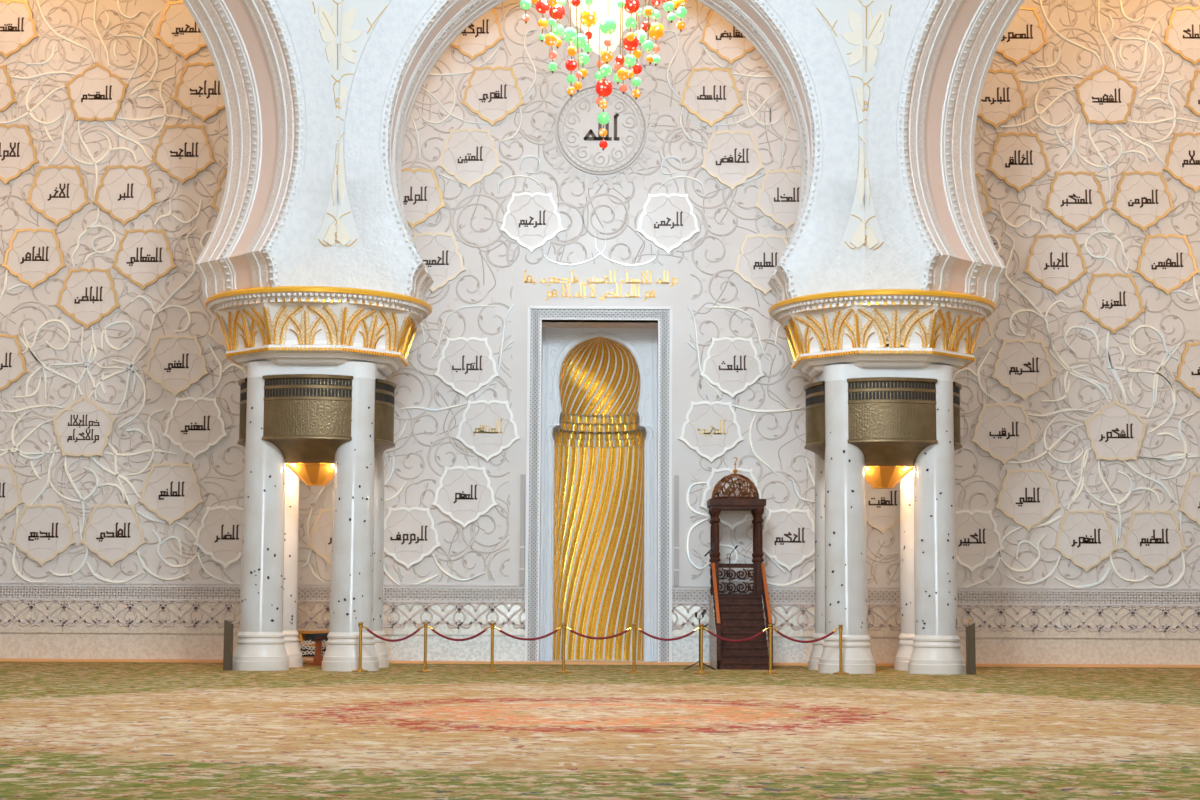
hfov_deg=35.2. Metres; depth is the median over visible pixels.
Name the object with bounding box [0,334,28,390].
medallion
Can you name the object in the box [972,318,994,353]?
medallion
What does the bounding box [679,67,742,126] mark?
medallion
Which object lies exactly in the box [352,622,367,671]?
post
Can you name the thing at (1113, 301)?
medallion
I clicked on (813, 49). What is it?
arch
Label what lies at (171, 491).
medallion
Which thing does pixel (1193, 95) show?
medallion
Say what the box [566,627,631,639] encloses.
rope
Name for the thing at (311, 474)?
lamp
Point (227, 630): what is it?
grille
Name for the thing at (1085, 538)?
medallion
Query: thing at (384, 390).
lamp
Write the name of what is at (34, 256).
medallion
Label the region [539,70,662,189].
round medallion
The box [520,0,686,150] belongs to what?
chandelier
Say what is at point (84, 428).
medallion
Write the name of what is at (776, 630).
rope
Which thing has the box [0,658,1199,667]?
baseboard
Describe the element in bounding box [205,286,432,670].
column
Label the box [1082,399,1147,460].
medallion
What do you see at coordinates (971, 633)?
grille
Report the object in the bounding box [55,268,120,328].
medallion
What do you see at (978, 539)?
medallion
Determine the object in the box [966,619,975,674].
floor speaker
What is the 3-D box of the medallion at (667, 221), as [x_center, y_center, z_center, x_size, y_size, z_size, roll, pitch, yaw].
[1.644,-4.260,45.658,1.552,1.484,0.085,0,-6,0]
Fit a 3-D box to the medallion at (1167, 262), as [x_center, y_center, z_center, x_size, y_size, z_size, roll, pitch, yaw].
[13.659,-3.262,45.559,1.552,1.484,0.085,0,-6,0]
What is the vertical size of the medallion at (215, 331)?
1.484 m
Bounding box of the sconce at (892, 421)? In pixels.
[847,377,937,465]
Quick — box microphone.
[704,543,714,556]
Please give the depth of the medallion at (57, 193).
45.71 m
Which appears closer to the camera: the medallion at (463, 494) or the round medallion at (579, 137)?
the medallion at (463, 494)
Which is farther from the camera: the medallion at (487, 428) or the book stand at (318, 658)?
the medallion at (487, 428)
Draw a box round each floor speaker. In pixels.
[223,620,233,670]
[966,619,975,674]
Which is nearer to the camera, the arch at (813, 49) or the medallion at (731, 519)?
the arch at (813, 49)
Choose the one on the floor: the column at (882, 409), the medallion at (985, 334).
the column at (882, 409)
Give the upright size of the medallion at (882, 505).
1.484 m
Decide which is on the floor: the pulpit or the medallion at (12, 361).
the pulpit
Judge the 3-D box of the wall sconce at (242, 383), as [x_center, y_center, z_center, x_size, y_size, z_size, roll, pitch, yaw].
[-7.466,0.529,41.320,0.874,1.828,1.924,0,-6,0]
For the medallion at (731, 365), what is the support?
attached to the wall
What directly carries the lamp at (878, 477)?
on the column at (882, 409)
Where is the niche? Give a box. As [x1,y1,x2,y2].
[524,306,671,661]
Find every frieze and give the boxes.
[0,582,1199,605]
[0,599,1199,638]
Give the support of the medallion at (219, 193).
attached to the wall
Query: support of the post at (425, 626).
on the floor
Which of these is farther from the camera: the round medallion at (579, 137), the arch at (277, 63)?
the round medallion at (579, 137)
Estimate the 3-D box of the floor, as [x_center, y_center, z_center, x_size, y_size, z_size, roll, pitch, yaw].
[-0.015,2.851,11.262,80.000,0.300,73.000,0,-6,0]
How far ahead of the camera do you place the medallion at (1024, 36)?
46.12 m
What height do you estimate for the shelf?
0.110 m
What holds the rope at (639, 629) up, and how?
attached to the post at (633, 670)
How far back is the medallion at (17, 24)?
46.14 m
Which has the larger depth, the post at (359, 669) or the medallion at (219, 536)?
the medallion at (219, 536)
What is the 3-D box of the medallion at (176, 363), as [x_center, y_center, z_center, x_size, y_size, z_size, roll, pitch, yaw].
[-10.148,-0.819,45.288,1.552,1.484,0.085,0,-6,0]
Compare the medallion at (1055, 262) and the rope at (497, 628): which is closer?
the rope at (497, 628)
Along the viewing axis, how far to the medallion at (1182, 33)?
46.14 m
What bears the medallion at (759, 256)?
attached to the wall
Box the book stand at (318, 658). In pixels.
[309,633,328,665]
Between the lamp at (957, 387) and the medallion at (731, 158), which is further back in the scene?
the medallion at (731, 158)
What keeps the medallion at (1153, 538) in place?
attached to the wall
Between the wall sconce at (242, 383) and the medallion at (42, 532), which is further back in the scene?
the medallion at (42, 532)
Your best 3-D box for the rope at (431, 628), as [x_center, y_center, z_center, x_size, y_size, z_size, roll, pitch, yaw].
[-2.921,4.844,39.156,1.301,0.305,0.056,0,-6,0]
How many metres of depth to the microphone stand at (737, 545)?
43.80 m
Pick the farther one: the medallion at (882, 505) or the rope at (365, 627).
the medallion at (882, 505)
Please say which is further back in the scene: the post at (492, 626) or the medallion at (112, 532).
the medallion at (112, 532)
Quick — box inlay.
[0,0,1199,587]
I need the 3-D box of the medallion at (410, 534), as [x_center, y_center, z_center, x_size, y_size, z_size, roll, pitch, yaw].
[-4.539,3.276,44.857,1.552,1.484,0.085,0,-6,0]
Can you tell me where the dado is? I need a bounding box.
[0,632,1199,664]
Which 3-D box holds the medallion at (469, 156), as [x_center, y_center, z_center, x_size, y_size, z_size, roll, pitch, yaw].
[-3.156,-5.854,45.824,1.552,1.484,0.085,0,-6,0]
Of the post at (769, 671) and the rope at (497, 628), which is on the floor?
the post at (769, 671)
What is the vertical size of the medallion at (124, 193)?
1.484 m
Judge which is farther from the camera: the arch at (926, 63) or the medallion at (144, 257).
the medallion at (144, 257)
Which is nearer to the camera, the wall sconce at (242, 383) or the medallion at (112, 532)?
the wall sconce at (242, 383)
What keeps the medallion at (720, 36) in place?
attached to the wall
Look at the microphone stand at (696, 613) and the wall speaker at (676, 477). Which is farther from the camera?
the wall speaker at (676, 477)
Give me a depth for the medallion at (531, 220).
45.64 m
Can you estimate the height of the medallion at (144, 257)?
1.484 m
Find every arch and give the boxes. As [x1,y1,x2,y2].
[183,0,341,300]
[336,0,864,302]
[862,0,1024,304]
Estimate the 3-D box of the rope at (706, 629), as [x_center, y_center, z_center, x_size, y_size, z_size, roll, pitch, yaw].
[2.816,4.869,39.157,1.342,0.295,0.056,0,-6,0]
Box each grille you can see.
[224,627,230,667]
[968,630,974,671]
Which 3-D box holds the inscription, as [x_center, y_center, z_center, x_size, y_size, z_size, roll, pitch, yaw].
[0.025,-2.757,45.529,3.714,0.760,0.020,0,-6,0]
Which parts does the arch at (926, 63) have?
spandrel panel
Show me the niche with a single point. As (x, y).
(598, 549)
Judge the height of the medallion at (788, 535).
1.484 m
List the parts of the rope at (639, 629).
velvet cord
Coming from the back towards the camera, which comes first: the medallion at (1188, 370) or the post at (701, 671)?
the medallion at (1188, 370)
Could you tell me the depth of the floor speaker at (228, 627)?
39.32 m
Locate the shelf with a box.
[311,637,327,640]
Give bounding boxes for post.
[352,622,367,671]
[417,622,432,671]
[484,623,499,672]
[555,623,571,672]
[626,623,641,672]
[693,624,709,673]
[762,624,778,673]
[833,625,848,674]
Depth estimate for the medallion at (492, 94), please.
45.97 m
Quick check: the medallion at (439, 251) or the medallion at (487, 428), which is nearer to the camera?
the medallion at (487, 428)
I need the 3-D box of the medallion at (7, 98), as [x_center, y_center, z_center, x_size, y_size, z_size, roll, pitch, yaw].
[-14.956,-7.434,45.985,1.552,1.484,0.085,0,-6,0]
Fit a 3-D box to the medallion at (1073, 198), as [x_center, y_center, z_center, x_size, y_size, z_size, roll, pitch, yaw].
[11.503,-4.799,45.721,1.552,1.484,0.085,0,-6,0]
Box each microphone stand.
[684,612,714,669]
[726,545,737,595]
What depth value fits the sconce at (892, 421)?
39.81 m
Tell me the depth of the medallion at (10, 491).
44.95 m
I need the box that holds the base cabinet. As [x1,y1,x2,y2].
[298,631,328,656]
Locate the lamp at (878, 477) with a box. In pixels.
[865,466,913,488]
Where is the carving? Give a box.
[0,0,1199,586]
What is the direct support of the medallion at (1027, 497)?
attached to the wall
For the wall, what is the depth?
45.48 m
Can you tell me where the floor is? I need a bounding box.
[0,661,1199,799]
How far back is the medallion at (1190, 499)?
44.94 m
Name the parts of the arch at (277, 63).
spandrel panel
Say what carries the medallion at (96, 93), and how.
attached to the wall
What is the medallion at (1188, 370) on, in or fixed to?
attached to the wall
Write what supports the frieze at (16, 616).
attached to the wall
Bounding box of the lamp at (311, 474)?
[285,463,333,485]
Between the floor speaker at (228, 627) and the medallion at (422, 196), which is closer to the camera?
the floor speaker at (228, 627)
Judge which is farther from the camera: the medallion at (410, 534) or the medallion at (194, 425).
the medallion at (194, 425)
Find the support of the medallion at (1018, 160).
attached to the wall
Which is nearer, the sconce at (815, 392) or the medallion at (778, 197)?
the sconce at (815, 392)
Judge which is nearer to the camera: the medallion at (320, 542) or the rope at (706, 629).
the rope at (706, 629)
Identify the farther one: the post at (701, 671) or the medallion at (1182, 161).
the medallion at (1182, 161)
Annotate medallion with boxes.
[0,0,38,58]
[0,65,16,111]
[0,124,38,184]
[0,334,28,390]
[0,464,23,518]
[1,228,66,288]
[10,504,75,565]
[26,165,89,225]
[51,395,115,456]
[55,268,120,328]
[65,62,128,121]
[80,504,145,565]
[93,165,156,225]
[112,229,176,289]
[139,463,203,524]
[144,335,208,396]
[151,124,214,183]
[154,0,206,59]
[163,397,227,458]
[172,62,224,121]
[194,506,242,567]
[207,316,228,350]
[210,169,226,211]
[307,508,332,563]
[384,507,440,568]
[401,168,445,228]
[413,232,465,292]
[432,466,496,527]
[434,337,498,398]
[438,128,501,188]
[450,8,504,60]
[455,400,519,461]
[461,66,524,126]
[500,192,563,252]
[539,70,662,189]
[636,193,699,253]
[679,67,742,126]
[679,401,743,461]
[699,9,754,64]
[700,130,763,189]
[700,337,763,397]
[700,468,764,529]
[733,234,787,294]
[754,169,800,229]
[763,509,814,570]
[866,482,899,533]
[956,510,1003,571]
[971,403,1035,464]
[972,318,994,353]
[975,173,992,216]
[977,69,1027,129]
[987,132,1050,192]
[991,339,1055,400]
[995,469,1060,530]
[996,6,1048,65]
[1023,234,1087,294]
[1044,171,1107,231]
[1053,510,1118,571]
[1073,65,1136,124]
[1080,273,1144,333]
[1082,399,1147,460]
[1111,171,1174,231]
[1121,510,1186,571]
[1135,234,1198,294]
[1162,6,1199,65]
[1163,132,1199,192]
[1175,342,1199,397]
[1178,472,1199,525]
[1184,70,1199,116]
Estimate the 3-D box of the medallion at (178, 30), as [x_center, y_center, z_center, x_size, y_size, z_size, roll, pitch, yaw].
[-10.098,-9.026,46.156,1.552,1.484,0.085,0,-6,0]
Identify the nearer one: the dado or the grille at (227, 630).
the grille at (227, 630)
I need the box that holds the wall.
[0,0,1199,603]
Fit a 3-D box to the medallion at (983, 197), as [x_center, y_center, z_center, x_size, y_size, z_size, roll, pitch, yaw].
[8.717,-4.774,45.717,1.552,1.484,0.085,0,-6,0]
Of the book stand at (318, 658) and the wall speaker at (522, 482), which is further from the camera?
the wall speaker at (522, 482)
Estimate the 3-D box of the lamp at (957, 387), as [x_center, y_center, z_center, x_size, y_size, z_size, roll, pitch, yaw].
[7.460,0.607,41.320,0.874,1.828,1.924,0,-6,0]
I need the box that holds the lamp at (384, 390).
[374,378,396,458]
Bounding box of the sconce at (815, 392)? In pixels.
[803,381,824,460]
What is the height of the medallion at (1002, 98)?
1.484 m
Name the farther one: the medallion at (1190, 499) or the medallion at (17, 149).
the medallion at (17, 149)
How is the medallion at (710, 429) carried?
attached to the wall
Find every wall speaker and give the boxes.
[519,474,524,584]
[674,475,678,584]
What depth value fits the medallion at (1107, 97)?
45.97 m
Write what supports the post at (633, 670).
on the floor
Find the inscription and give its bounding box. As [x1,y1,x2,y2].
[524,270,677,300]
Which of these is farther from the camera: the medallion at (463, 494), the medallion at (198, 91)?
the medallion at (198, 91)
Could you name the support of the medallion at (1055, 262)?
attached to the wall
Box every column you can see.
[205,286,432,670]
[768,289,995,673]
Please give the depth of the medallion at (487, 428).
45.11 m
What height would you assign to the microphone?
0.329 m
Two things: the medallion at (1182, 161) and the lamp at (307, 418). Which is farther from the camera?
the medallion at (1182, 161)
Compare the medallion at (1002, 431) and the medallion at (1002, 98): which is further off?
the medallion at (1002, 98)
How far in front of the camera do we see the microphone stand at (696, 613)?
40.95 m
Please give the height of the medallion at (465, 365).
1.484 m
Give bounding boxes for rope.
[363,626,422,641]
[428,626,489,640]
[495,627,561,640]
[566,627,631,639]
[636,627,698,640]
[704,628,767,641]
[773,628,838,642]
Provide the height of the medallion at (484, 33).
1.484 m
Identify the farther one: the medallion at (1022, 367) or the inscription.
the inscription
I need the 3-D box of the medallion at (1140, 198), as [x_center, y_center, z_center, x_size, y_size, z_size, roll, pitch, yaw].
[13.126,-4.799,45.722,1.552,1.484,0.085,0,-6,0]
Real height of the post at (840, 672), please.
1.020 m
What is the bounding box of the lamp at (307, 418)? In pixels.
[262,374,353,462]
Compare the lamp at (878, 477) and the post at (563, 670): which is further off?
the lamp at (878, 477)
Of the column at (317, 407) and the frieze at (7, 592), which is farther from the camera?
the frieze at (7, 592)
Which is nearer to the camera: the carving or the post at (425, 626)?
the post at (425, 626)
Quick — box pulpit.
[707,457,772,669]
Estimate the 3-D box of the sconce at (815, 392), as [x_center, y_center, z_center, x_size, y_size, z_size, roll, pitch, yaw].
[4.894,0.593,41.320,0.874,1.828,1.924,0,-6,0]

